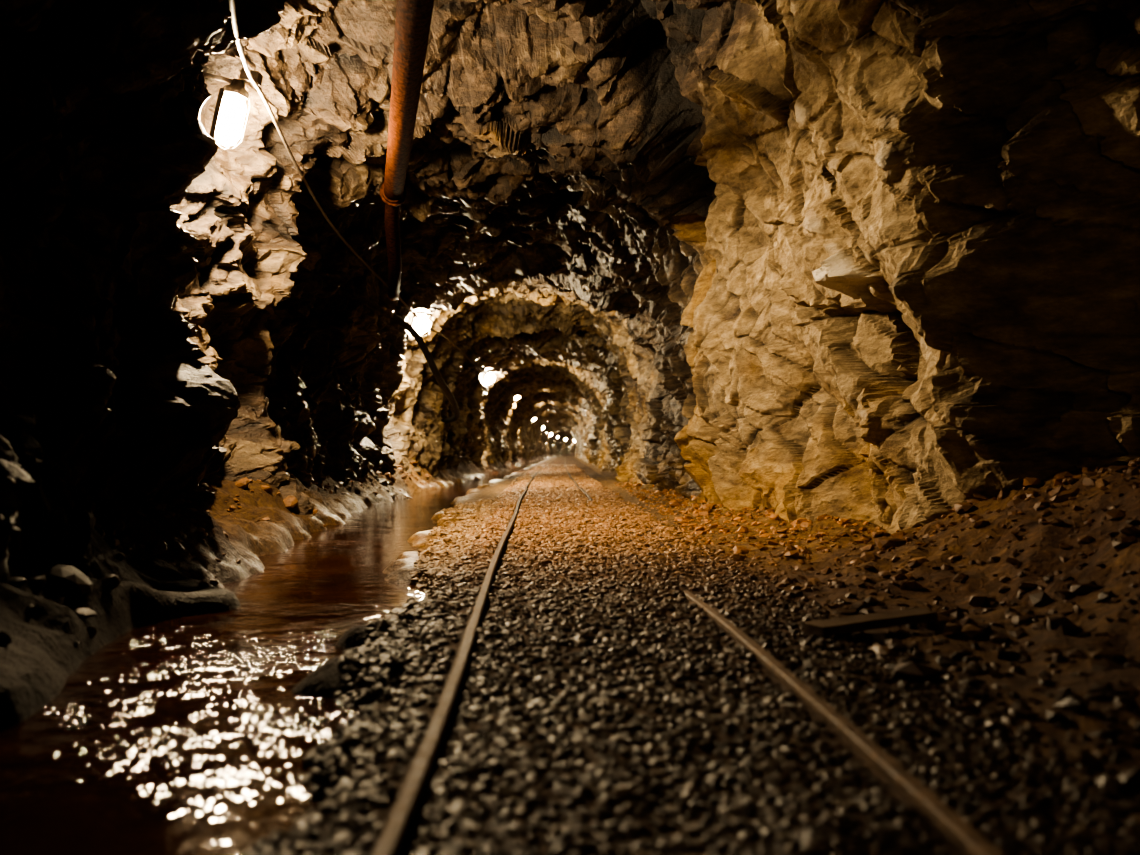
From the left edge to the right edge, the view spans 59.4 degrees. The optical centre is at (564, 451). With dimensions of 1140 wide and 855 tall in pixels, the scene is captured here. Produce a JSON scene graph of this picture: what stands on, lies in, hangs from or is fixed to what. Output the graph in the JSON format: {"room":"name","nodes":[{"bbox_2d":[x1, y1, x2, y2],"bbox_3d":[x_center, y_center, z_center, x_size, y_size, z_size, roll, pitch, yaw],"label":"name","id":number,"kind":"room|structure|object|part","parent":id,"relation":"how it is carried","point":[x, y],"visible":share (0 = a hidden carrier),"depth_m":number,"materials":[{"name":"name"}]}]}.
{"room":"underground passage","nodes":[
{"label":"underground passage","id":0,"kind":"room"},
{"bbox_2d":[0,0,574,583],"bbox_3d":[1.565,-0.553,101.229,8.644,3.064,216.457,0,0,0],"label":"wall","id":1,"kind":"structure","parent":0,"point":[170,321],"depth_m":4.08,"materials":[{"name":"brown stone"}]},
{"bbox_2d":[411,311,432,336],"bbox_3d":[-1.938,-1.742,13.116,0.502,0.466,0.240,0,0,11],"label":"lamp","id":2,"kind":"object","parent":1,"relation":"attached to","point":[420,328],"visible":0.42,"depth_m":13.03,"materials":[{"name":"white glass"}]},
{"bbox_3d":[-1.880,-1.670,13.100,0.217,0.292,0.206,0,0,23],"label":"glass","id":3,"kind":"part","parent":2,"relation":"part of","materials":[{"name":"white glass"}]},
{"bbox_2d":[390,312,459,423],"bbox_3d":[-1.903,-1.120,14.899,0.771,1.241,7.231,0,0,-1],"label":"air hose","id":4,"kind":"object","parent":1,"relation":"attached to","point":[396,318],"visible":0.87,"depth_m":12.36,"materials":[{"name":"black rubber"}]},
{"bbox_2d":[484,371,495,384],"bbox_3d":[-1.858,-1.842,24.016,0.502,0.466,0.240,0,0,11],"label":"lamp","id":5,"kind":"object","parent":1,"relation":"attached to","point":[488,379],"visible":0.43,"depth_m":23.93,"materials":[{"name":"white glass"}]},
{"bbox_3d":[-1.800,-1.770,24.000,0.217,0.292,0.206,0,0,23],"label":"glass","id":6,"kind":"part","parent":5,"relation":"part of","materials":[{"name":"white glass"}]},
{"bbox_2d":[200,0,926,441],"bbox_3d":[3.175,-2.359,101.229,10.880,1.654,216.457,0,0,0],"label":"ceiling","id":7,"kind":"structure","parent":0,"point":[553,140],"depth_m":7.04,"materials":[{"name":"brown stone"}]},
{"bbox_2d":[203,68,262,148],"bbox_3d":[-1.980,-1.921,5.507,0.650,0.505,0.177,0,0,3],"label":"lamp","id":8,"kind":"object","parent":7,"relation":"attached to","point":[230,109],"visible":0.75,"depth_m":5.45,"materials":[{"name":"white glass"}]},
{"bbox_3d":[-1.840,-1.830,5.500,0.136,0.290,0.136,14,4,0],"label":"glass","id":9,"kind":"part","parent":8,"relation":"part of","materials":[{"name":"white glass"}]},
{"bbox_2d":[229,0,525,411],"bbox_3d":[-1.638,-1.765,23.584,1.178,0.493,44.817,0,0,-1],"label":"power cable","id":10,"kind":"object","parent":7,"relation":"attached to","point":[231,2],"visible":0.88,"depth_m":6.44,"materials":[{"name":"black rubber"}]},
{"bbox_2d":[380,0,433,300],"bbox_3d":[-0.934,-2.201,5.694,0.230,1.318,9.163,0,0,-11],"label":"rusty pipe","id":11,"kind":"object","parent":7,"relation":"hanging from","point":[413,17],"visible":1,"depth_m":5.21,"materials":[{"name":"metal"}]},
{"bbox_2d":[0,453,1139,854],"bbox_3d":[3.770,0.311,101.209,13.340,0.617,216.418,0,0,0],"label":"floor","id":12,"kind":"structure","parent":0,"point":[35,667],"depth_m":2.81,"materials":[{"name":"gravel"}]},
{"bbox_2d":[0,456,556,854],"bbox_3d":[2.260,0.535,100.859,8.687,0.001,215.718,0,0,0],"label":"stream","id":13,"kind":"object","parent":12,"relation":"on","point":[187,735],"visible":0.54,"depth_m":2.02,"materials":[{"name":"liquid"}]},
{"bbox_2d":[261,499,501,854],"bbox_3d":[-0.723,0.543,5.388,0.571,0.191,9.052,0,0,-2],"label":"gravel","id":14,"kind":"object","parent":12,"relation":"on","point":[396,624],"visible":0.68,"depth_m":2.67,"materials":[{"name":"gravel"}]},
{"bbox_2d":[0,452,1139,647],"bbox_3d":[-0.035,0.316,7.973,4.790,0.635,14.000,0,0,0],"label":"rubble","id":15,"kind":"object","parent":12,"relation":"on","point":[64,578],"visible":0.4,"depth_m":3.74,"materials":[{"name":"stone"}]},
{"bbox_2d":[371,455,1002,854],"bbox_3d":[2.871,0.490,96.502,7.103,0.132,203.004,0,0,0],"label":"railway track","id":16,"kind":"object","parent":12,"relation":"on","point":[390,841],"visible":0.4,"depth_m":1.47,"materials":[{"name":"metal"}]},
{"bbox_3d":[1.018,0.457,96.552,3.568,0.066,203.090,0,0,2],"label":"rail","id":17,"kind":"part","parent":16,"relation":"part of","materials":[{"name":"metal"}]},
{"bbox_3d":[1.671,0.472,96.552,3.579,0.095,203.090,0,0,2],"label":"rail","id":18,"kind":"part","parent":16,"relation":"part of","materials":[{"name":"metal"}]},
{"bbox_2d":[240,464,1139,854],"bbox_3d":[-0.054,0.515,17.356,1.843,0.227,33.345,0,0,0],"label":"ballast","id":19,"kind":"object","parent":12,"relation":"on","point":[776,827],"visible":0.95,"depth_m":1.61,"materials":[{"name":"gravel"}]},
{"bbox_2d":[803,608,937,636],"bbox_3d":[0.762,0.422,2.497,0.365,0.039,0.085,0,0,-23],"label":"wooden plank","id":20,"kind":"object","parent":12,"relation":"on","point":[855,623],"visible":1,"depth_m":2.48,"materials":[{"name":"brown wood"}]},
{"bbox_2d":[616,457,1139,817],"bbox_3d":[1.409,0.248,7.190,1.533,0.478,13.047,0,0,0],"label":"gravel","id":21,"kind":"object","parent":12,"relation":"on","point":[912,671],"visible":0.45,"depth_m":2.63,"materials":[{"name":"gravel"}]},
{"bbox_2d":[573,0,1139,533],"bbox_3d":[4.758,-0.590,101.229,8.369,3.121,216.457,0,0,0],"label":"wall","id":22,"kind":"structure","parent":0,"point":[910,289],"depth_m":4.17,"materials":[{"name":"brown stone"}]}
]}

